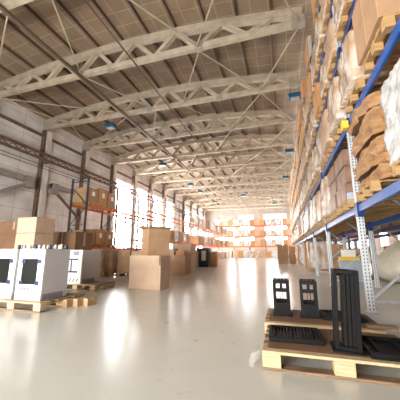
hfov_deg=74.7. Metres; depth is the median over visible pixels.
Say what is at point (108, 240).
carton
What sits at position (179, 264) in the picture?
carton
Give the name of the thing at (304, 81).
carton
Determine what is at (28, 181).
beam
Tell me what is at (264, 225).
rack
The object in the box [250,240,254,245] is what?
carton
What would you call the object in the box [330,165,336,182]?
carton
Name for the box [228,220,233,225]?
carton
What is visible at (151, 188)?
wall column
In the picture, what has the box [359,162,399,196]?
bundle
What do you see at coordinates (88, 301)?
carton
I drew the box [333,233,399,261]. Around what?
wall
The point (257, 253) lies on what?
load
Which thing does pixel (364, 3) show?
carton
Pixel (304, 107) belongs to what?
load
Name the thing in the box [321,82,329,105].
wooden pallet
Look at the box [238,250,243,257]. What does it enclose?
carton
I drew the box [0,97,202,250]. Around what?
wall
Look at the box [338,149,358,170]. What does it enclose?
carton
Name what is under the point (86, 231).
carton
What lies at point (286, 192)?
roof truss
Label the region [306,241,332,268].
load
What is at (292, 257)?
carton
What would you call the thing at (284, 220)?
carton
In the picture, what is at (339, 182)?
carton
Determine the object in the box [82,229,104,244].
carton
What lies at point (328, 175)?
carton
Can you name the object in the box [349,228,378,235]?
carton
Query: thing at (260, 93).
rod
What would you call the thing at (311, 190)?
wooden pallet
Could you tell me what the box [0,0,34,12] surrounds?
roof truss
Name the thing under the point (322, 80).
load
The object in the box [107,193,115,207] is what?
carton
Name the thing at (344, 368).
wooden pallet
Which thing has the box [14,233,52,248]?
carton
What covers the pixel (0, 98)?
rod
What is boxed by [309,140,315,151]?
wooden pallet
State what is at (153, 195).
window
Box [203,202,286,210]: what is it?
roof truss
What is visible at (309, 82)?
carton
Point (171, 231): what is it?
carton
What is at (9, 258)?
appliance
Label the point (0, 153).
cable line
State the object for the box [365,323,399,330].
wooden board
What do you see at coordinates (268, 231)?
load
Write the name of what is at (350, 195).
box
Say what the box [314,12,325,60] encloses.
load
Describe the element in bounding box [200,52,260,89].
rod
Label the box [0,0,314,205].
ceiling
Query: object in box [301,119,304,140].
carton
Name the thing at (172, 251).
carton
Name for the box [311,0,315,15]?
carton
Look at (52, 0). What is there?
rod
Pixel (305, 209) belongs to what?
load
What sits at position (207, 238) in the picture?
load
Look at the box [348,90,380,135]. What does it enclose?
bundle
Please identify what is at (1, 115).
trim
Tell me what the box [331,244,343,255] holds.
carton
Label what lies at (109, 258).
carton
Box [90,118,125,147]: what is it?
rod
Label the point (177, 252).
carton
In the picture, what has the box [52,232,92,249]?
carton
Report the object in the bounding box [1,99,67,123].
rod
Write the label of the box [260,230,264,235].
carton
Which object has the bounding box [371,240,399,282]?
sack
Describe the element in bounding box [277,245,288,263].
carton
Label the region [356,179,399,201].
wooden pallet
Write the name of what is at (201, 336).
floor
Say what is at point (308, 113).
wooden pallet
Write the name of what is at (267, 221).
load
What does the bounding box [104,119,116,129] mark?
lamp
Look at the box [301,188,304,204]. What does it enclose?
load
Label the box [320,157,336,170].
wooden pallet
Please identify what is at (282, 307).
grille
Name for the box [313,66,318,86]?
wooden pallet
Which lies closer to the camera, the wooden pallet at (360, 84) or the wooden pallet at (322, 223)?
the wooden pallet at (360, 84)
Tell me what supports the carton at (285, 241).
on the rack at (264, 225)
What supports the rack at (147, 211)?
on the floor
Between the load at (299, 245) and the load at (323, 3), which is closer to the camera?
the load at (323, 3)
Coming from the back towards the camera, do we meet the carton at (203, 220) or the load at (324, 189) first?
the carton at (203, 220)
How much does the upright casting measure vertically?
0.650 m
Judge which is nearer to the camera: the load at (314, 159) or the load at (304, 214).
the load at (314, 159)
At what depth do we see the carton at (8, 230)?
8.46 m
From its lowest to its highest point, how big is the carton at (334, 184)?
0.327 m
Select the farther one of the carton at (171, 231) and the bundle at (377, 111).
the carton at (171, 231)
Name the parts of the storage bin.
lid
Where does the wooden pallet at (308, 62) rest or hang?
on the rack at (393, 189)
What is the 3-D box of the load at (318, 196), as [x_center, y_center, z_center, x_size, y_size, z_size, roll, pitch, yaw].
[4.357,0.186,8.231,1.239,0.968,0.924,-3,-12,17]
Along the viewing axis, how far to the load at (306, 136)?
10.84 m
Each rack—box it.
[67,178,155,249]
[131,190,229,256]
[203,216,296,250]
[290,0,399,312]
[331,224,399,274]
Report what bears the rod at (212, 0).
attached to the roof truss at (285, 16)
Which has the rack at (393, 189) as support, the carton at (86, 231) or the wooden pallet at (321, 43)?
the wooden pallet at (321, 43)
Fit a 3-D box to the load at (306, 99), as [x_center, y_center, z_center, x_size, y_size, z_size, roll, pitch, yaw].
[4.717,-3.758,10.053,1.239,0.815,0.924,-3,-12,17]
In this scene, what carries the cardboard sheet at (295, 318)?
on the wooden pallet at (267, 322)
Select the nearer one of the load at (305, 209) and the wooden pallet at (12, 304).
the wooden pallet at (12, 304)
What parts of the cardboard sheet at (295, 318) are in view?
flat grate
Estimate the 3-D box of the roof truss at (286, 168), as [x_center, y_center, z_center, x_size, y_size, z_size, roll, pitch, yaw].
[1.625,-2.986,28.977,15.880,1.400,0.320,-3,-12,17]
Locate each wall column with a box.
[32,130,52,217]
[75,150,89,229]
[106,165,116,246]
[129,176,137,247]
[148,184,153,226]
[161,191,165,226]
[172,196,176,248]
[182,201,185,231]
[190,205,192,234]
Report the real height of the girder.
0.600 m
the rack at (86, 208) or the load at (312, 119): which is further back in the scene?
the rack at (86, 208)
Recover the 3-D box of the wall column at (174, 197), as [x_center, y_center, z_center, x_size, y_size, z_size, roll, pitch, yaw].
[-3.622,3.860,37.272,0.340,8.800,0.550,-3,-12,17]
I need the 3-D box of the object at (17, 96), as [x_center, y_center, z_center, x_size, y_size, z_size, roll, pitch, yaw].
[-6.396,-3.407,27.791,0.060,0.150,55.000,-3,-12,17]
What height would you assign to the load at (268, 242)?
1.090 m
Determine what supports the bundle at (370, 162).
on the bundle at (383, 171)
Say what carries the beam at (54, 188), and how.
attached to the wall column at (85, 161)
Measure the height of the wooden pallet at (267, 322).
0.144 m
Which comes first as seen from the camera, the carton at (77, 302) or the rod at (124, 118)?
the carton at (77, 302)
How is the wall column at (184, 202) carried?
on the floor
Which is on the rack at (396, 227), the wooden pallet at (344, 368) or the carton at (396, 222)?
the carton at (396, 222)
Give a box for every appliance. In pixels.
[0,249,19,298]
[14,249,69,300]
[67,250,100,283]
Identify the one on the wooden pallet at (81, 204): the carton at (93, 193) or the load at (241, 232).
the carton at (93, 193)
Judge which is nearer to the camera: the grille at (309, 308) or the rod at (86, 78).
the grille at (309, 308)
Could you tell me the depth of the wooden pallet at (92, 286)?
6.67 m
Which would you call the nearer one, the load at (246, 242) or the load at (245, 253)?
the load at (245, 253)
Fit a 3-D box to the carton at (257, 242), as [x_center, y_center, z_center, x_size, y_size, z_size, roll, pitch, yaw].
[9.897,7.393,44.997,0.794,1.072,0.966,-3,-12,17]
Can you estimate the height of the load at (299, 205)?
0.836 m
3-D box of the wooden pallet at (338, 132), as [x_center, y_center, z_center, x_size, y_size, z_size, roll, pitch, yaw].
[3.372,-1.444,5.165,1.200,0.144,0.800,-3,-12,17]
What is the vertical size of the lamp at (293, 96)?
0.680 m
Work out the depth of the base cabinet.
16.63 m
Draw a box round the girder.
[0,134,197,216]
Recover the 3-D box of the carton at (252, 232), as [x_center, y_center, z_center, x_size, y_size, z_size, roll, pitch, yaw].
[9.066,5.724,45.592,0.794,1.119,0.966,-3,-12,17]
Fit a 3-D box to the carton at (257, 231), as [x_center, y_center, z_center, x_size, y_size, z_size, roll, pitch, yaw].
[9.897,5.632,45.346,0.794,1.203,0.966,-3,-12,17]
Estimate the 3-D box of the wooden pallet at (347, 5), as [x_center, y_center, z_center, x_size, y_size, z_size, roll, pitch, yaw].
[2.994,-3.120,4.325,1.200,0.144,0.800,-3,-12,17]
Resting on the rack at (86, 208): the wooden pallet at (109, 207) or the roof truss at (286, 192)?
the wooden pallet at (109, 207)
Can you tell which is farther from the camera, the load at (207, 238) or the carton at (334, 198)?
the load at (207, 238)
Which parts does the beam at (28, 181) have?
rail, plate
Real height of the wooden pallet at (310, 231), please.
0.144 m
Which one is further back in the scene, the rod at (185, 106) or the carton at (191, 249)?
the rod at (185, 106)
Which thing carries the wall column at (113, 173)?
on the floor
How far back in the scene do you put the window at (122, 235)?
25.93 m
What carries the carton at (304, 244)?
on the wooden pallet
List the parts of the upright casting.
frame, post, rail, foot plate, rail, post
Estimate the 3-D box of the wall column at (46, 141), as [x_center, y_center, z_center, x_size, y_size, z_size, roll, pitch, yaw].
[-10.156,-0.234,16.646,0.340,8.800,0.550,-3,-12,17]
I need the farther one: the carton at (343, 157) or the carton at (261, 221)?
the carton at (261, 221)
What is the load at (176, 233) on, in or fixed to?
on the rack at (147, 211)
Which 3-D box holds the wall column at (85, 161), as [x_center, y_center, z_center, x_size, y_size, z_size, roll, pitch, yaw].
[-9.067,0.448,20.084,0.340,8.800,0.550,-3,-12,17]
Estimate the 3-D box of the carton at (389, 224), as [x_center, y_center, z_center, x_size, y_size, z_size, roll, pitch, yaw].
[6.520,0.650,8.374,1.003,0.402,0.405,-3,-12,17]
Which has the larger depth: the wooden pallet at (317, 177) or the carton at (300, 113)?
the carton at (300, 113)
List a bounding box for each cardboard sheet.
[267,324,396,358]
[269,309,383,329]
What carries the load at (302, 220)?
on the wooden pallet
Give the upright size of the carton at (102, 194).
0.922 m
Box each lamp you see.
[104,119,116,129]
[159,162,166,166]
[285,147,293,153]
[288,86,300,100]
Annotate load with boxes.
[174,230,178,241]
[182,232,186,242]
[189,217,200,226]
[206,237,209,244]
[234,240,239,245]
[238,219,243,225]
[239,230,243,235]
[243,251,248,257]
[244,229,248,235]
[244,240,248,245]
[249,250,254,257]
[255,251,259,257]
[265,219,269,224]
[266,229,270,235]
[266,240,271,245]
[270,218,275,224]
[271,229,275,235]
[271,239,276,245]
[272,251,276,257]
[276,218,280,224]
[276,229,281,235]
[298,196,301,211]
[299,245,301,262]
[300,244,302,263]
[301,155,303,173]
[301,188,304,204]
[301,216,305,235]
[302,146,306,166]
[302,181,305,201]
[303,104,306,129]
[303,214,305,233]
[304,175,316,197]
[305,92,308,117]
[305,134,308,157]
[305,209,308,232]
[306,167,311,191]
[306,206,311,230]
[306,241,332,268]
[307,122,311,148]
[308,157,314,185]
[309,200,315,228]
[310,107,315,137]
[311,43,319,83]
[311,146,331,177]
[312,195,318,225]
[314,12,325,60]
[315,129,339,166]
[316,190,324,222]
[319,0,326,30]
[319,57,338,98]
[320,108,357,153]
[320,176,329,218]
[324,18,338,77]
[327,76,353,136]
[332,0,352,36]
[337,30,396,108]
[365,224,399,232]
[380,58,399,166]
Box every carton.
[0,221,54,248]
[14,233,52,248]
[16,217,54,233]
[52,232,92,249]
[62,298,75,307]
[72,230,94,243]
[73,297,85,306]
[74,187,97,202]
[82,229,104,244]
[83,297,95,305]
[97,188,107,205]
[97,249,121,272]
[104,231,113,244]
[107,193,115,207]
[117,250,138,272]
[128,255,169,289]
[131,251,140,254]
[138,225,172,254]
[169,255,190,274]
[170,230,173,241]
[170,249,177,254]
[173,244,195,270]
[176,251,186,254]
[179,231,181,241]
[190,235,200,243]
[196,252,197,266]
[197,220,207,228]
[210,252,217,266]
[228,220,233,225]
[233,251,237,257]
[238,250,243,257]
[249,219,253,224]
[249,229,254,235]
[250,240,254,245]
[254,229,259,235]
[255,240,259,245]
[259,219,263,224]
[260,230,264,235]
[260,239,264,245]
[260,251,265,257]
[266,251,271,257]
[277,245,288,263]
[282,218,286,223]
[282,229,287,234]
[283,239,287,244]
[289,247,294,253]
[289,254,295,263]
[298,108,302,123]
[301,78,307,101]
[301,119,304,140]
[303,243,307,265]
[304,36,313,68]
[307,72,312,103]
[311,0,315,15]
[313,83,320,119]
[327,171,331,186]
[329,185,332,198]
[329,198,332,212]
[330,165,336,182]
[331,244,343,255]
[332,180,337,195]
[332,194,338,210]
[332,256,340,268]
[334,157,340,176]
[337,172,341,189]
[337,189,341,206]
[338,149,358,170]
[340,182,367,203]
[341,166,361,185]
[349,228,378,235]
[352,0,362,39]
[355,18,399,65]
[361,0,368,15]
[363,0,399,43]
[384,216,392,227]
[391,213,399,225]
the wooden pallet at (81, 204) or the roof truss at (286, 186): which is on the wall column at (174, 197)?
the roof truss at (286, 186)
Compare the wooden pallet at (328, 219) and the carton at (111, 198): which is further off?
the carton at (111, 198)
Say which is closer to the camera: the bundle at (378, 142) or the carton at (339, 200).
the bundle at (378, 142)
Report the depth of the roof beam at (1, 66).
16.38 m
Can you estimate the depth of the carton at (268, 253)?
42.36 m
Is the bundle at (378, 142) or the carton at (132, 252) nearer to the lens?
the bundle at (378, 142)
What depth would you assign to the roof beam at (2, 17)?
13.43 m
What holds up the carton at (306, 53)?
on the wooden pallet at (308, 62)
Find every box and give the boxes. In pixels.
[340,250,355,256]
[347,192,353,198]
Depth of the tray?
2.13 m
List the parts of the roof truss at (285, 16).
gusset plate, gusset plate, gusset plate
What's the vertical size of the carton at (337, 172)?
0.327 m
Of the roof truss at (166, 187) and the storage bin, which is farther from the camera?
the roof truss at (166, 187)
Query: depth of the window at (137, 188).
29.06 m
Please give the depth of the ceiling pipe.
11.70 m
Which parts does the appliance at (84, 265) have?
panel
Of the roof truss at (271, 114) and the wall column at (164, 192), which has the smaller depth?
the roof truss at (271, 114)
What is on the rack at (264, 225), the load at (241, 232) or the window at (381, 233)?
the load at (241, 232)
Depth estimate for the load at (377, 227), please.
10.42 m
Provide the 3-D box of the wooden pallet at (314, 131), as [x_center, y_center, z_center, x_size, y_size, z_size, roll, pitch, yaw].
[4.396,-2.254,8.685,1.200,0.144,0.800,-3,-12,17]
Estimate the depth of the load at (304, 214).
13.55 m
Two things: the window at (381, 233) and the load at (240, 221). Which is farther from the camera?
the load at (240, 221)
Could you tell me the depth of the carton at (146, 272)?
6.71 m
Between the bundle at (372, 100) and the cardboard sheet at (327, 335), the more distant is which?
the bundle at (372, 100)
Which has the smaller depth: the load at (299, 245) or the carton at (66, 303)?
the carton at (66, 303)
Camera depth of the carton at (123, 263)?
10.24 m
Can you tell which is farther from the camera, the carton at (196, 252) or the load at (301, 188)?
the carton at (196, 252)
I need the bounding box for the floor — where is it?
[0,258,399,399]
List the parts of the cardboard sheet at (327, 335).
flat grate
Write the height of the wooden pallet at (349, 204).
0.144 m
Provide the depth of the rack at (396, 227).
11.38 m
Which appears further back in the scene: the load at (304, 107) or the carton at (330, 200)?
the load at (304, 107)
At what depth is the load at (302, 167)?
12.98 m
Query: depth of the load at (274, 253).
42.08 m
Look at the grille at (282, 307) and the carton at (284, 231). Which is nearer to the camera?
the grille at (282, 307)
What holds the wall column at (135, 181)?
on the floor
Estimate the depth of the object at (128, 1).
13.03 m
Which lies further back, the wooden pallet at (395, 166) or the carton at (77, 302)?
the carton at (77, 302)
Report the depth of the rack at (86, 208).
16.56 m
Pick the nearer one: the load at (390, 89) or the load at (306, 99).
the load at (390, 89)
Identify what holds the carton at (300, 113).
on the wooden pallet
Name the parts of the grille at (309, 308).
frame, plate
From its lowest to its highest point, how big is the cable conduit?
0.100 m
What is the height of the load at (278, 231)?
1.137 m
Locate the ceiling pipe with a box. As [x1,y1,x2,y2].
[84,0,249,209]
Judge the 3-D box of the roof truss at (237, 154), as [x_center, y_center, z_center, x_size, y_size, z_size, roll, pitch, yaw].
[0.536,-3.668,25.540,15.880,1.400,0.320,-3,-12,17]
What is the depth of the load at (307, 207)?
11.31 m
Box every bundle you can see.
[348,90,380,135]
[351,105,383,141]
[352,116,386,158]
[353,147,389,181]
[355,134,385,174]
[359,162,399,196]
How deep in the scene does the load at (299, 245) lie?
19.73 m
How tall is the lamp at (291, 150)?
0.680 m
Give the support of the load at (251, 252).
on the floor
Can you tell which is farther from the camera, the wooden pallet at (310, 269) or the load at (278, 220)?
the load at (278, 220)
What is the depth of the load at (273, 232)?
44.06 m
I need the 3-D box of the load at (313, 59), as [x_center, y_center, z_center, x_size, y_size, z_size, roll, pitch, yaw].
[4.013,-4.199,7.833,1.239,0.815,0.924,-3,-12,17]
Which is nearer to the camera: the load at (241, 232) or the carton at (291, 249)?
the carton at (291, 249)
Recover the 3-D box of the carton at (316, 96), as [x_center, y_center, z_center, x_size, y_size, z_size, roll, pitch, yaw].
[3.930,-2.926,7.588,1.103,0.742,0.805,-3,-12,17]
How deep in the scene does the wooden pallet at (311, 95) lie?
9.04 m
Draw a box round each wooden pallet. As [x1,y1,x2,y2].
[0,293,84,312]
[67,281,114,290]
[72,201,98,206]
[84,204,107,208]
[93,206,116,210]
[99,272,121,276]
[117,272,128,276]
[262,325,399,386]
[264,308,385,333]
[306,58,309,76]
[306,108,310,121]
[308,268,328,271]
[309,92,312,107]
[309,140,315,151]
[309,186,319,194]
[309,230,341,233]
[312,127,315,140]
[312,180,320,188]
[312,227,350,231]
[313,0,318,24]
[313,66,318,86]
[315,170,329,181]
[316,106,326,123]
[316,223,356,229]
[317,37,324,63]
[319,220,366,227]
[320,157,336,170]
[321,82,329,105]
[322,0,332,33]
[325,214,384,223]
[326,141,347,157]
[327,50,338,80]
[330,206,399,218]
[334,118,357,141]
[336,0,352,40]
[339,197,399,212]
[345,74,388,114]
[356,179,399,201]
[362,12,399,74]
[391,158,399,176]
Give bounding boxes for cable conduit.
[0,4,189,170]
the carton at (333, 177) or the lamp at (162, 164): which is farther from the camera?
the lamp at (162, 164)
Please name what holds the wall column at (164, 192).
on the floor
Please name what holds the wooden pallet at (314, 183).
on the rack at (393, 189)
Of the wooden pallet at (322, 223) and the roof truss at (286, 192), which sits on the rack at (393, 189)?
the wooden pallet at (322, 223)
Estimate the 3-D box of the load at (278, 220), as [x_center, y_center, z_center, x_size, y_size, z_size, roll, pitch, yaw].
[13.357,3.660,44.678,0.900,1.172,1.116,-3,-12,17]
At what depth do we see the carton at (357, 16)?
3.51 m
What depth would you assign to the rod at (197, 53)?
12.19 m
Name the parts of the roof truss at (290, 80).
gusset plate, gusset plate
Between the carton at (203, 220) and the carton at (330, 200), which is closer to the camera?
the carton at (330, 200)
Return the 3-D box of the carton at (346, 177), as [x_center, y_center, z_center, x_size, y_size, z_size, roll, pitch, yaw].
[2.969,-0.459,5.057,0.363,0.327,0.390,-3,-12,17]
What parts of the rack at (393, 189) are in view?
beam end guard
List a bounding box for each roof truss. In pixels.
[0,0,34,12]
[0,6,305,97]
[43,72,298,130]
[83,110,295,150]
[111,135,293,165]
[133,152,291,175]
[149,164,290,184]
[163,174,289,190]
[174,182,288,196]
[183,188,288,200]
[190,193,287,204]
[197,198,287,208]
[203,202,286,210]
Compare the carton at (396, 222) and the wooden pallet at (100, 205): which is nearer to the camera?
the carton at (396, 222)
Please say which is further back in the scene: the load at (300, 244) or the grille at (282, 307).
the load at (300, 244)
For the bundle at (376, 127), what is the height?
0.298 m
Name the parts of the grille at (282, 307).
frame, plate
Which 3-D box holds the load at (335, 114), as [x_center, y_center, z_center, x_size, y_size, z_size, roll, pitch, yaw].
[3.294,-1.959,5.318,1.269,0.922,0.945,-3,-12,17]
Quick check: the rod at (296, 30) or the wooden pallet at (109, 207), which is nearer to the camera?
the rod at (296, 30)
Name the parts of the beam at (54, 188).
plate, rail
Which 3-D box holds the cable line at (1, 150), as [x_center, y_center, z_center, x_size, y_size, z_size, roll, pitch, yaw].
[-7.511,-0.640,24.616,0.040,0.040,49.420,-3,-12,17]
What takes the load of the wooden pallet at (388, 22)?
on the rack at (393, 189)
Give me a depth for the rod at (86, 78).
13.41 m
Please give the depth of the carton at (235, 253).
43.91 m
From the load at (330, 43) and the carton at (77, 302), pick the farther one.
the load at (330, 43)
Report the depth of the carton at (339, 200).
5.40 m
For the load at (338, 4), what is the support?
on the wooden pallet at (347, 5)
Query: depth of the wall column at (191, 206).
44.47 m
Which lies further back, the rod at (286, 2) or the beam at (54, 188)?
the beam at (54, 188)
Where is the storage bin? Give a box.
[337,257,363,279]
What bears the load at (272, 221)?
on the rack at (264, 225)
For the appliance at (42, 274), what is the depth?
4.47 m
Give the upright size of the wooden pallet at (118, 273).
0.144 m
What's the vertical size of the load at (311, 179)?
0.876 m
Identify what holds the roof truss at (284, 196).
on the wall column at (191, 206)
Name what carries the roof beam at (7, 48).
on the roof truss at (237, 154)
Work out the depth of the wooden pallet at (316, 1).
7.11 m
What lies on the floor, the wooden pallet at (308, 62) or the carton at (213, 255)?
the carton at (213, 255)
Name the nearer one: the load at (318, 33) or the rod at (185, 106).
the load at (318, 33)
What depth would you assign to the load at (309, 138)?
9.79 m
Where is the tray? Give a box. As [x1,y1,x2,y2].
[362,335,399,361]
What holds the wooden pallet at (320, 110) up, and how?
on the rack at (393, 189)
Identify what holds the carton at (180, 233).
on the rack at (147, 211)
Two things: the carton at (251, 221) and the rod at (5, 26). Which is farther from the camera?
the carton at (251, 221)
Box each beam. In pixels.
[0,168,34,192]
[49,183,79,219]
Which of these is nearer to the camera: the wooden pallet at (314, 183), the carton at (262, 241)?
the wooden pallet at (314, 183)
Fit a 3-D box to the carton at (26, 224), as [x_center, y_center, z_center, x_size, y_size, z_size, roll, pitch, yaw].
[-4.544,0.725,7.274,0.663,0.422,0.605,-3,-12,17]
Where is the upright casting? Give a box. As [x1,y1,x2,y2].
[330,268,367,356]
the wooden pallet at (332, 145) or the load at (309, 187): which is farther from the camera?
the load at (309, 187)
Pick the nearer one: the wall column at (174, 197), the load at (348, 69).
the load at (348, 69)
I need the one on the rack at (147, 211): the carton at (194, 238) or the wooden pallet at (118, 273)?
the carton at (194, 238)
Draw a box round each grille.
[272,278,291,316]
[299,279,320,318]
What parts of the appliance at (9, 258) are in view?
kick plate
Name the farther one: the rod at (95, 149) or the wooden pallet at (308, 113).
the rod at (95, 149)
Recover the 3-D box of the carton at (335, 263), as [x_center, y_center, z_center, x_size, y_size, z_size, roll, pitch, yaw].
[5.880,2.777,11.144,0.623,0.752,0.605,-3,-12,17]
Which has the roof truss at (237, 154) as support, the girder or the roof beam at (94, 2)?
the roof beam at (94, 2)
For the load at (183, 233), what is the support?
on the rack at (147, 211)
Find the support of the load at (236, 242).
on the rack at (264, 225)
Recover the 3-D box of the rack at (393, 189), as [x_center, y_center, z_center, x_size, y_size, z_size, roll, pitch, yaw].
[7.298,0.292,17.754,1.310,8.188,34.568,-3,-12,17]
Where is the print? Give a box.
[68,258,77,272]
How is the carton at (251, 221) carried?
on the rack at (264, 225)
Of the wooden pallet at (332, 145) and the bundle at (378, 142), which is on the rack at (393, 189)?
the wooden pallet at (332, 145)
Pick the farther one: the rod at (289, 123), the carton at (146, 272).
the rod at (289, 123)
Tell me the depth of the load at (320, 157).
7.29 m
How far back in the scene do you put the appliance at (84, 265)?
6.74 m
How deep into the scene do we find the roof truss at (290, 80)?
14.63 m
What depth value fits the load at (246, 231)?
45.42 m
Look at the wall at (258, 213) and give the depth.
50.62 m
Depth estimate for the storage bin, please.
9.19 m
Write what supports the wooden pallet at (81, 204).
on the rack at (86, 208)
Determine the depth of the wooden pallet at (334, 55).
5.57 m
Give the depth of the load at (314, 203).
9.17 m
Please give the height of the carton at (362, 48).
0.402 m
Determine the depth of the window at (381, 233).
21.71 m
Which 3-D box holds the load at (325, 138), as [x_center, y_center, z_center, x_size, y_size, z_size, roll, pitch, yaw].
[3.603,-1.717,6.318,1.239,0.836,0.924,-3,-12,17]
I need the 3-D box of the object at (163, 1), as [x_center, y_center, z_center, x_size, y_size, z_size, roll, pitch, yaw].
[3.383,-4.498,24.910,0.060,0.150,55.000,-3,-12,17]
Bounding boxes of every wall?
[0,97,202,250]
[205,203,291,256]
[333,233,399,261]
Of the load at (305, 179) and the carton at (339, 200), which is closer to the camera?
the carton at (339, 200)
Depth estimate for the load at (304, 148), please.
11.88 m
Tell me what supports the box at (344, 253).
on the storage bin
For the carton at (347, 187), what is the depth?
4.89 m
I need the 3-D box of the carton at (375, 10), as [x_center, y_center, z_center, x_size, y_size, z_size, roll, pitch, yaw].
[2.466,-2.171,2.916,1.003,0.402,0.405,-3,-12,17]
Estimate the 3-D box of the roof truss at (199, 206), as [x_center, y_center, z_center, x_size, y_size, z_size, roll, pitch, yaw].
[7.070,0.426,46.166,15.880,1.400,0.320,-3,-12,17]
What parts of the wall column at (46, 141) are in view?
web plate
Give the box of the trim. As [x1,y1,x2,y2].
[0,113,205,214]
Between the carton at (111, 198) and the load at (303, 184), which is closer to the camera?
the load at (303, 184)
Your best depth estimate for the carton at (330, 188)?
6.38 m
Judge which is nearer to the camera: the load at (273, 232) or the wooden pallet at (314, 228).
the wooden pallet at (314, 228)
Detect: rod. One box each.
[0,10,8,57]
[0,98,125,113]
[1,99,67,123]
[52,0,80,73]
[86,78,153,108]
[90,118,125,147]
[95,149,169,155]
[129,0,196,46]
[182,53,198,103]
[185,106,230,127]
[196,0,213,45]
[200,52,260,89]
[231,93,260,127]
[261,30,296,88]
[261,93,291,119]
[268,123,290,145]
[284,0,298,21]
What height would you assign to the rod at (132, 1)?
0.056 m
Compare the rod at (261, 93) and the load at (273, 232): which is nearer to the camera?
the rod at (261, 93)
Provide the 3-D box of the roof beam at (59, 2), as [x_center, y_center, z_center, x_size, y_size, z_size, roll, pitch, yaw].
[-0.284,-4.341,26.040,0.060,0.150,55.000,-3,-12,17]
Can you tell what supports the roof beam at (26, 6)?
on the roof truss at (237, 154)
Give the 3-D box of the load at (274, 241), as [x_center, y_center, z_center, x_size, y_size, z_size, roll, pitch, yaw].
[12.526,7.188,44.237,0.930,1.178,1.134,-3,-12,17]
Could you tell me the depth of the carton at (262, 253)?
42.63 m
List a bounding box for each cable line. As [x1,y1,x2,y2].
[0,153,186,218]
[1,150,187,217]
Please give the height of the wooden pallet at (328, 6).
0.144 m
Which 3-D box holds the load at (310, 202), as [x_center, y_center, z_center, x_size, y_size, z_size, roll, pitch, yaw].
[4.981,0.541,10.284,1.250,1.070,0.940,-3,-12,17]
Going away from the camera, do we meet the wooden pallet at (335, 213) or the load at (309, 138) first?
the wooden pallet at (335, 213)
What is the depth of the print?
6.69 m
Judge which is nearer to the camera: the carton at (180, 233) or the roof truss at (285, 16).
the roof truss at (285, 16)
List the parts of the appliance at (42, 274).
kick plate, panel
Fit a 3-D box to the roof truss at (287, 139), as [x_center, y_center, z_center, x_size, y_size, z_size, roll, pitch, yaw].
[-0.553,-4.350,22.102,15.880,1.400,0.320,-3,-12,17]
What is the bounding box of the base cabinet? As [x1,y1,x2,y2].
[197,248,210,266]
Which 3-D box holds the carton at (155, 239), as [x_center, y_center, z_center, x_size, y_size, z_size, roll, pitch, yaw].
[-1.214,1.121,7.253,0.967,0.788,0.775,8,-14,-34]
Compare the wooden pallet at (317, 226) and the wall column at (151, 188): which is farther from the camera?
the wall column at (151, 188)
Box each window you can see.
[114,180,130,247]
[135,188,147,247]
[152,195,160,226]
[381,233,388,245]
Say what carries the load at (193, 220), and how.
on the rack at (147, 211)

